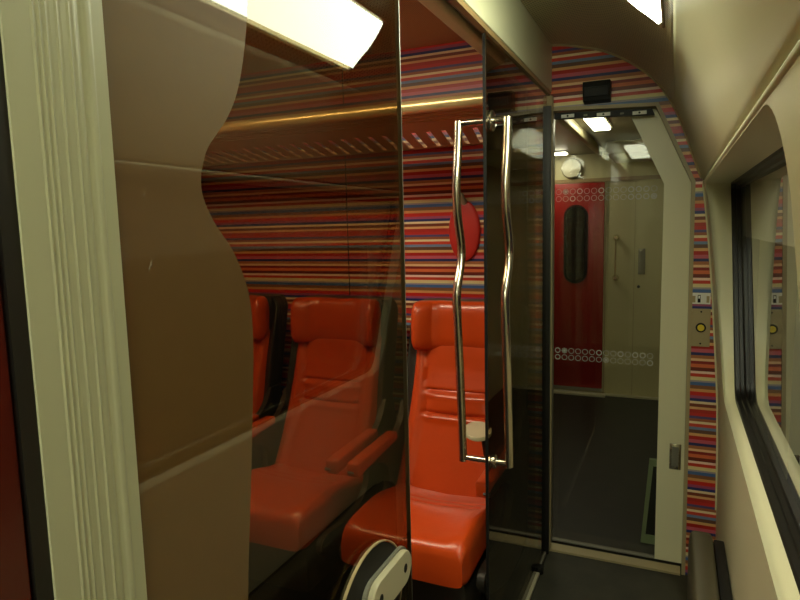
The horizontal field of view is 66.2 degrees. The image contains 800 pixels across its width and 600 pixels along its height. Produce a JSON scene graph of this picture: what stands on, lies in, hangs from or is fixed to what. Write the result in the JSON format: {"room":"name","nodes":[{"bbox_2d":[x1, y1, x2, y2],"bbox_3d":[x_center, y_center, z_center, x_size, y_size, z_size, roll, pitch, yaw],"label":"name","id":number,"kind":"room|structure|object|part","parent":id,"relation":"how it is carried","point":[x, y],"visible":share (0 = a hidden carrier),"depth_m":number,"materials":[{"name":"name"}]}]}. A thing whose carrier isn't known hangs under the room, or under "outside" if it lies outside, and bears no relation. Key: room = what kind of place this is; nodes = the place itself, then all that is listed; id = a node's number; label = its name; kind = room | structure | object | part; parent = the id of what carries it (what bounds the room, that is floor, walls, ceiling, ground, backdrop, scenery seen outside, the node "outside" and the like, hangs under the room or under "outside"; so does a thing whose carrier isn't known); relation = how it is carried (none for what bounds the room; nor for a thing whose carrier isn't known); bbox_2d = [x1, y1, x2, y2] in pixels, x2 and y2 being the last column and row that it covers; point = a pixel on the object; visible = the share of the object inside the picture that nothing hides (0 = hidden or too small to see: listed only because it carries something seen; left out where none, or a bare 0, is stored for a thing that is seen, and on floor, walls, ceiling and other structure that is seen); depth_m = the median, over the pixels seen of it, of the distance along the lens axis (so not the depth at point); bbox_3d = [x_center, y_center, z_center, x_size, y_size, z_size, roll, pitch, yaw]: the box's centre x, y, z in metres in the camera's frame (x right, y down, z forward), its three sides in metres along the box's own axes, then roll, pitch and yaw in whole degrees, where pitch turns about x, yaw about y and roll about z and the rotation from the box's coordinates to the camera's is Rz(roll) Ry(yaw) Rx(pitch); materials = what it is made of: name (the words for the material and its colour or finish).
{"room":"train carriage","nodes":[
{"label":"train carriage","id":0,"kind":"room"},
{"bbox_2d":[0,0,146,599],"bbox_3d":[-0.273,0.403,0.582,0.013,1.977,0.094,2,7,24],"label":"pillar","id":1,"kind":"structure","parent":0,"point":[54,52],"depth_m":0.53,"materials":[{"name":"metal"}]},
{"bbox_2d":[343,539,410,599],"bbox_3d":[-0.038,0.550,1.091,0.024,0.232,0.270,2,7,24],"label":"armrest","id":2,"kind":"object","parent":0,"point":[382,572],"visible":1,"depth_m":1.09,"materials":[{"name":"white plastic"}]},
{"bbox_2d":[399,0,463,49],"bbox_3d":[-1.270,-0.869,0.708,1.900,0.020,4.850,2,7,24],"label":"ceiling","id":3,"kind":"structure","parent":0,"point":[419,27],"depth_m":2.49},
{"bbox_2d":[466,421,491,456],"bbox_3d":[0.257,0.499,2.023,0.101,0.151,0.165,2,7,24],"label":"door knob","id":4,"kind":"object","parent":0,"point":[475,431],"depth_m":2.00,"materials":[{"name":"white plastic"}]},
{"bbox_2d":[463,0,551,91],"bbox_3d":[-0.370,-0.681,0.327,0.018,0.206,4.849,2,7,24],"label":"wall partition header","id":5,"kind":"structure","parent":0,"point":[509,20],"depth_m":2.00,"materials":[{"name":"beige paint"}]},
{"bbox_2d":[0,289,30,599],"bbox_3d":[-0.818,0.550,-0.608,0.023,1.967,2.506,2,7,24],"label":"door","id":6,"kind":"structure","parent":5,"relation":"in","point":[14,572],"depth_m":0.48,"materials":[{"name":"red paint"}]},
{"bbox_2d":[0,33,53,599],"bbox_3d":[-0.297,0.409,0.534,0.012,1.977,0.014,2,7,24],"label":"trim","id":7,"kind":"structure","parent":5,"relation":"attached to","point":[12,286],"depth_m":0.49,"materials":[{"name":"black rubber"}]},
{"bbox_2d":[446,0,529,79],"bbox_3d":[-0.415,-0.730,0.341,0.076,0.190,4.848,2,7,24],"label":"trim","id":8,"kind":"structure","parent":5,"relation":"attached to","point":[448,1],"depth_m":1.97,"materials":[{"name":"black rubber"}]},
{"bbox_2d":[449,0,550,95],"bbox_3d":[-0.370,-0.571,0.341,0.017,0.015,4.849,2,7,24],"label":"trim","id":9,"kind":"structure","parent":5,"relation":"attached to","point":[460,5],"depth_m":1.78,"materials":[{"name":"brown plastic"}]},
{"bbox_2d":[452,33,551,599],"bbox_3d":[0.419,0.195,2.223,0.173,1.977,0.912,2,7,24],"label":"door","id":10,"kind":"structure","parent":5,"relation":"in","point":[489,120],"depth_m":1.84,"materials":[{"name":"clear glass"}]},
{"bbox_2d":[486,52,535,599],"bbox_3d":[0.432,0.174,2.314,0.006,1.955,0.735,2,7,24],"label":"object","id":11,"kind":"structure","parent":10,"relation":"attached to","point":[505,95],"depth_m":2.23,"materials":[{"name":"clear glass"}]},
{"bbox_2d":[501,58,522,75],"bbox_3d":[-0.490,-0.750,0.372,0.083,0.175,4.848,2,7,24],"label":"wall","id":12,"kind":"structure","parent":0,"point":[507,65],"depth_m":2.46,"materials":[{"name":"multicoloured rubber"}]},
{"bbox_2d":[418,0,504,64],"bbox_3d":[-0.549,-0.622,0.222,0.047,0.040,4.500,2,7,24],"label":"trim","id":13,"kind":"structure","parent":12,"relation":"attached to","point":[442,9],"depth_m":1.82,"materials":[{"name":"beige paint"}]},
{"bbox_2d":[400,40,715,574],"bbox_3d":[0.087,-0.024,2.899,2.640,2.270,0.030,2,7,24],"label":"wall","id":14,"kind":"structure","parent":0,"point":[453,68],"depth_m":2.67,"materials":[{"name":"fabric"}]},
{"bbox_2d":[401,93,482,150],"bbox_3d":[-0.399,-0.706,2.675,1.820,0.091,0.612,2,7,24],"label":"luggage rack","id":15,"kind":"object","parent":14,"relation":"attached to","point":[433,115],"visible":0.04,"depth_m":2.25,"materials":[{"name":"gold metal"}]},
{"bbox_2d":[402,107,482,133],"bbox_3d":[-0.449,-0.699,2.562,1.820,0.047,0.290,2,7,24],"label":"shelf","id":16,"kind":"object","parent":15,"relation":"attached to","point":[437,121],"depth_m":2.27,"materials":[{"name":"brown"}]},
{"bbox_3d":[-0.283,-0.700,2.934,1.820,0.014,0.049,2,7,24],"label":"rail","id":17,"kind":"part","parent":15,"relation":"part of","materials":[{"name":"brown"}]},
{"bbox_2d":[449,193,480,260],"bbox_3d":[0.282,-0.323,2.732,0.146,0.304,0.058,2,7,24],"label":"coat hook","id":18,"kind":"object","parent":14,"relation":"attached to","point":[470,218],"visible":0.73,"depth_m":2.73,"materials":[{"name":"red plastic"}]},
{"bbox_2d":[534,535,537,546],"bbox_3d":[-0.183,1.070,3.137,1.770,0.055,0.012,2,7,24],"label":"baseboard","id":19,"kind":"structure","parent":14,"relation":"attached to","point":[536,536],"depth_m":2.77,"materials":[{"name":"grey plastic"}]},
{"bbox_2d":[534,551,545,574],"bbox_3d":[0.613,1.129,2.661,0.014,0.010,0.220,2,7,24],"label":"trim","id":20,"kind":"structure","parent":14,"relation":"attached to","point":[542,557],"depth_m":2.67,"materials":[{"name":"silver metal"}]},
{"bbox_2d":[546,96,553,550],"bbox_3d":[0.640,0.141,2.640,0.026,1.975,0.023,2,7,24],"label":"trim","id":21,"kind":"structure","parent":14,"relation":"attached to","point":[550,99],"depth_m":2.62,"materials":[{"name":"beige"}]},
{"bbox_2d":[582,79,611,104],"bbox_3d":[0.781,-0.825,2.434,0.104,0.080,0.062,2,7,24],"label":"sensor","id":22,"kind":"object","parent":14,"relation":"attached to","point":[594,92],"visible":1,"depth_m":2.41,"materials":[{"name":"black plastic"}]},
{"bbox_2d":[554,108,654,119],"bbox_3d":[0.819,-0.749,2.473,0.385,0.042,0.035,2,7,24],"label":"header strip","id":23,"kind":"object","parent":14,"relation":"attached to","point":[629,112],"visible":1,"depth_m":2.46,"materials":[{"name":"black plastic"}]},
{"bbox_2d":[550,542,679,575],"bbox_3d":[0.919,1.121,2.666,0.542,0.010,0.060,2,7,24],"label":"trim","id":24,"kind":"structure","parent":14,"relation":"attached to","point":[565,549],"depth_m":2.65,"materials":[{"name":"beige metal"}]},
{"bbox_2d":[551,109,690,562],"bbox_3d":[0.923,0.171,2.614,0.568,1.910,0.040,2,7,24],"label":"door","id":25,"kind":"structure","parent":14,"relation":"in","point":[677,184],"depth_m":2.52,"materials":[{"name":"clear glass"}]},
{"bbox_3d":[0.894,1.107,2.750,0.454,0.008,0.024,2,7,24],"label":"rail","id":26,"kind":"part","parent":25,"relation":"part of","materials":[{"name":"grey metal"}]},
{"bbox_3d":[1.064,0.168,2.554,0.260,1.898,0.035,2,7,24],"label":"frame","id":27,"kind":"part","parent":25,"relation":"part of","materials":[{"name":"beige metal"}]},
{"bbox_2d":[671,447,678,466],"bbox_3d":[1.145,0.653,2.555,0.026,0.084,0.001,2,7,24],"label":"door handle","id":28,"kind":"object","parent":25,"relation":"on","point":[674,450],"depth_m":2.55,"materials":[{"name":"grey plastic"}]},
{"bbox_2d":[553,102,695,574],"bbox_3d":[0.910,0.167,2.563,0.562,1.930,0.063,2,7,24],"label":"trim","id":29,"kind":"structure","parent":14,"relation":"attached to","point":[654,105],"depth_m":2.43,"materials":[{"name":"beige"}]},
{"bbox_2d":[552,44,701,178],"bbox_3d":[0.885,-0.755,2.424,0.582,0.574,0.013,2,7,24],"label":"trim","id":30,"kind":"structure","parent":14,"relation":"attached to","point":[556,45],"depth_m":2.37,"materials":[{"name":"beige plastic"}]},
{"bbox_2d":[691,308,710,346],"bbox_3d":[1.177,0.109,2.401,0.065,0.150,0.014,2,7,24],"label":"panel","id":31,"kind":"object","parent":14,"relation":"attached to","point":[700,336],"visible":1,"depth_m":2.40,"materials":[{"name":"beige"}]},
{"bbox_2d":[692,293,710,303],"bbox_3d":[1.174,-0.006,2.394,0.068,0.044,0.004,2,7,24],"label":"sign","id":32,"kind":"object","parent":14,"relation":"attached to","point":[698,298],"visible":1,"depth_m":2.39,"materials":[{"name":"white plastic"}]},
{"bbox_2d":[702,184,717,509],"bbox_3d":[1.212,0.199,2.399,0.094,1.291,0.009,2,7,24],"label":"trim","id":33,"kind":"structure","parent":14,"relation":"attached to","point":[702,184],"depth_m":2.39,"materials":[{"name":"beige paint"}]},
{"bbox_2d":[483,393,686,599],"bbox_3d":[-0.218,1.246,2.050,2.840,0.040,7.650,2,7,24],"label":"floor","id":34,"kind":"structure","parent":0,"point":[603,448],"depth_m":3.23,"materials":[{"name":"grey"}]},
{"bbox_2d":[407,298,529,599],"bbox_3d":[0.159,0.608,2.284,0.518,1.153,0.828,2,7,24],"label":"seat","id":35,"kind":"object","parent":34,"relation":"on","point":[448,494],"visible":0.52,"depth_m":2.35,"materials":[{"name":"orange"}]},
{"bbox_3d":[0.236,0.464,2.441,0.460,0.600,0.344,2,7,24],"label":"backrest","id":36,"kind":"part","parent":35,"relation":"part of","materials":[{"name":"orange leather"}]},
{"bbox_2d":[410,485,485,587],"bbox_3d":[0.108,0.773,2.174,0.432,0.153,0.550,2,7,24],"label":"seat cushion","id":37,"kind":"object","parent":35,"relation":"on","point":[448,522],"depth_m":1.96,"materials":[{"name":"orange leather"}]},
{"bbox_3d":[0.133,1.019,2.244,0.410,0.349,0.540,2,7,24],"label":"seat","id":38,"kind":"part","parent":35,"relation":"part of","materials":[{"name":"black"}]},
{"bbox_3d":[0.327,0.579,2.093,0.050,0.064,0.335,2,7,24],"label":"armrest","id":39,"kind":"part","parent":35,"relation":"part of","materials":[{"name":"orange leather"}]},
{"bbox_3d":[0.376,0.726,2.172,0.024,0.544,0.646,2,7,24],"label":"panel","id":40,"kind":"part","parent":35,"relation":"part of","materials":[{"name":"black"}]},
{"bbox_2d":[526,572,539,599],"bbox_3d":[-0.364,1.407,0.465,0.014,0.014,4.620,2,7,24],"label":"trim","id":41,"kind":"structure","parent":34,"relation":"on","point":[536,577],"depth_m":2.46,"materials":[{"name":"silver"}]},
{"bbox_2d":[102,0,412,599],"bbox_3d":[-0.121,0.355,0.930,0.010,1.969,0.671,2,7,24],"label":"glass wall","id":42,"kind":"structure","parent":41,"relation":"on","point":[258,153],"depth_m":0.78,"materials":[{"name":"clear glass"}]},
{"bbox_3d":[-0.122,0.355,0.930,0.008,1.969,0.668,2,7,24],"label":"glass","id":43,"kind":"part","parent":42,"relation":"part of","materials":[{"name":"clear glass"}]},
{"bbox_2d":[535,564,543,574],"bbox_3d":[0.584,1.130,2.575,0.036,0.030,0.036,2,7,24],"label":"door stop","id":44,"kind":"object","parent":34,"relation":"on","point":[539,568],"visible":1,"depth_m":2.56,"materials":[{"name":"black rubber"}]},
{"bbox_2d":[640,458,656,544],"bbox_3d":[1.143,0.907,2.759,0.108,0.396,0.020,2,7,24],"label":"hatch","id":45,"kind":"object","parent":34,"relation":"on","point":[648,525],"visible":0.5,"depth_m":2.76,"materials":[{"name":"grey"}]},
{"bbox_3d":[1.143,0.901,2.758,0.068,0.325,0.006,2,7,24],"label":"panel","id":46,"kind":"part","parent":45,"relation":"part of","materials":[{"name":"black plastic"}]},
{"bbox_2d":[521,0,673,104],"bbox_3d":[-0.153,-0.618,0.238,0.494,0.300,4.850,2,7,24],"label":"ceiling","id":47,"kind":"structure","parent":0,"point":[617,27],"depth_m":2.03,"materials":[{"name":"beige plastic"}]},
{"bbox_2d":[628,0,664,27],"bbox_3d":[0.406,-0.684,1.110,0.125,0.136,0.916,2,7,24],"label":"ceiling lamp","id":48,"kind":"object","parent":47,"relation":"attached to","point":[654,9],"visible":1,"depth_m":1.45,"materials":[{"name":"white plastic"}]},
{"bbox_3d":[0.406,-0.684,1.110,0.125,0.136,0.916,2,7,24],"label":"frame","id":49,"kind":"part","parent":48,"relation":"part of","materials":[{"name":"beige"}]},
{"bbox_2d":[555,117,641,155],"bbox_3d":[0.786,-1.077,4.007,2.720,0.030,2.750,2,7,24],"label":"ceiling","id":50,"kind":"structure","parent":0,"point":[624,128],"depth_m":4.01,"materials":[{"name":"beige plastic"}]},
{"bbox_2d":[555,151,568,155],"bbox_3d":[1.132,-1.167,4.927,0.424,0.020,0.144,2,7,24],"label":"recessed light","id":51,"kind":"object","parent":50,"relation":"in","point":[556,152],"visible":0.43,"depth_m":4.81,"materials":[{"name":"white plastic"}]},
{"bbox_2d":[553,113,602,154],"bbox_3d":[1.111,-1.012,3.759,0.040,0.054,2.050,2,7,24],"label":"trim","id":52,"kind":"structure","parent":50,"relation":"attached to","point":[571,125],"depth_m":3.68,"materials":[{"name":"metal"}]},
{"bbox_2d":[583,118,612,130],"bbox_3d":[1.097,-0.989,3.415,0.118,0.022,0.534,2,7,24],"label":"recessed light","id":53,"kind":"object","parent":50,"relation":"in","point":[597,124],"visible":0.59,"depth_m":3.42,"materials":[{"name":"white plastic"}]},
{"bbox_2d":[554,153,663,397],"bbox_3d":[1.333,-0.278,5.287,2.720,2.160,0.030,2,7,24],"label":"wall","id":54,"kind":"structure","parent":0,"point":[621,326],"depth_m":5.03,"materials":[{"name":"laminate"}]},
{"bbox_2d":[562,158,581,178],"bbox_3d":[1.424,-1.093,5.095,0.170,0.170,0.045,2,7,24],"label":"round speaker","id":55,"kind":"object","parent":54,"relation":"attached to","point":[572,167],"visible":1,"depth_m":5.07},
{"bbox_2d":[554,182,604,391],"bbox_3d":[1.499,-0.098,5.199,0.425,1.755,0.031,2,7,24],"label":"door","id":56,"kind":"structure","parent":54,"relation":"in","point":[579,225],"depth_m":5.18,"materials":[{"name":"red paint"}]},
{"bbox_3d":[1.520,0.761,5.300,0.425,0.025,0.018,2,7,24],"label":"sill","id":57,"kind":"part","parent":56,"relation":"part of","materials":[{"name":"silver metal"}]},
{"bbox_2d":[554,389,605,397],"bbox_3d":[1.454,0.796,5.284,0.600,0.022,0.075,2,7,24],"label":"trim","id":58,"kind":"structure","parent":54,"relation":"attached to","point":[556,391],"depth_m":5.23,"materials":[{"name":"beige metal"}]},
{"bbox_2d":[602,181,606,392],"bbox_3d":[1.708,-0.081,5.120,0.012,1.790,0.012,2,7,24],"label":"trim","id":59,"kind":"structure","parent":54,"relation":"attached to","point":[606,181],"depth_m":5.11,"materials":[{"name":"beige"}]},
{"bbox_2d":[555,175,660,183],"bbox_3d":[1.296,-0.995,5.184,2.700,0.030,0.020,2,7,24],"label":"trim","id":60,"kind":"structure","parent":54,"relation":"attached to","point":[645,176],"depth_m":4.99,"materials":[{"name":"brown"}]},
{"bbox_2d":[612,234,619,280],"bbox_3d":[1.769,-0.344,5.033,0.056,0.385,0.058,2,7,24],"label":"handle","id":61,"kind":"object","parent":54,"relation":"attached to","point":[616,237],"visible":1,"depth_m":5.02,"materials":[{"name":"silver metal"}]},
{"bbox_2d":[606,139,652,162],"bbox_3d":[1.988,-1.099,4.468,0.860,0.090,0.729,2,7,24],"label":"recessed light","id":62,"kind":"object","parent":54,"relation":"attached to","point":[624,151],"depth_m":4.29,"materials":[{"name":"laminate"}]},
{"bbox_2d":[606,393,658,399],"bbox_3d":[2.157,0.813,5.020,0.900,0.016,0.034,2,7,24],"label":"trim","id":63,"kind":"structure","parent":54,"relation":"attached to","point":[607,394],"depth_m":5.10,"materials":[{"name":"beige metal"}]},
{"bbox_2d":[631,195,635,394],"bbox_3d":[1.917,-0.075,5.032,0.004,1.790,0.004,2,7,24],"label":"trim","id":64,"kind":"structure","parent":54,"relation":"attached to","point":[635,195],"depth_m":5.03,"materials":[{"name":"beige"}]},
{"bbox_2d":[638,249,644,274],"bbox_3d":[1.960,-0.312,4.977,0.052,0.210,0.011,2,7,24],"label":"intercom panel","id":65,"kind":"object","parent":54,"relation":"attached to","point":[641,253],"visible":1,"depth_m":4.97,"materials":[{"name":"grey plastic"}]},
{"bbox_2d":[673,0,799,178],"bbox_3d":[0.129,-0.322,0.149,0.130,0.291,4.850,2,7,24],"label":"panel","id":66,"kind":"object","parent":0,"point":[727,53],"visible":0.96,"depth_m":0.96,"materials":[{"name":"plastic"}]},
{"bbox_2d":[704,55,799,599],"bbox_3d":[0.238,0.625,0.221,0.102,1.597,4.850,2,7,24],"label":"wall","id":67,"kind":"structure","parent":0,"point":[759,568],"depth_m":1.50,"materials":[{"name":"beige plastic"}]},
{"bbox_2d":[687,531,732,599],"bbox_3d":[0.845,1.036,1.665,0.108,0.415,0.965,2,7,24],"label":"seat","id":68,"kind":"object","parent":67,"relation":"attached to","point":[708,574],"visible":1,"depth_m":1.86,"materials":[{"name":"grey plastic"}]},
{"bbox_2d":[702,40,799,183],"bbox_3d":[0.175,-0.168,0.147,0.012,0.011,4.848,2,7,24],"label":"trim","id":69,"kind":"structure","parent":67,"relation":"attached to","point":[794,54],"depth_m":0.71,"materials":[{"name":"beige plastic"}]},
{"bbox_2d":[731,146,799,593],"bbox_3d":[0.877,0.035,1.473,0.047,0.723,1.715,2,7,24],"label":"window","id":70,"kind":"structure","parent":67,"relation":"in","point":[766,313],"depth_m":1.49,"materials":[{"name":"clear glass"}]},
{"bbox_3d":[0.891,0.036,1.467,0.014,0.705,1.696,2,7,24],"label":"pane","id":71,"kind":"part","parent":70,"relation":"part of","materials":[{"name":"clear glass"}]}
]}

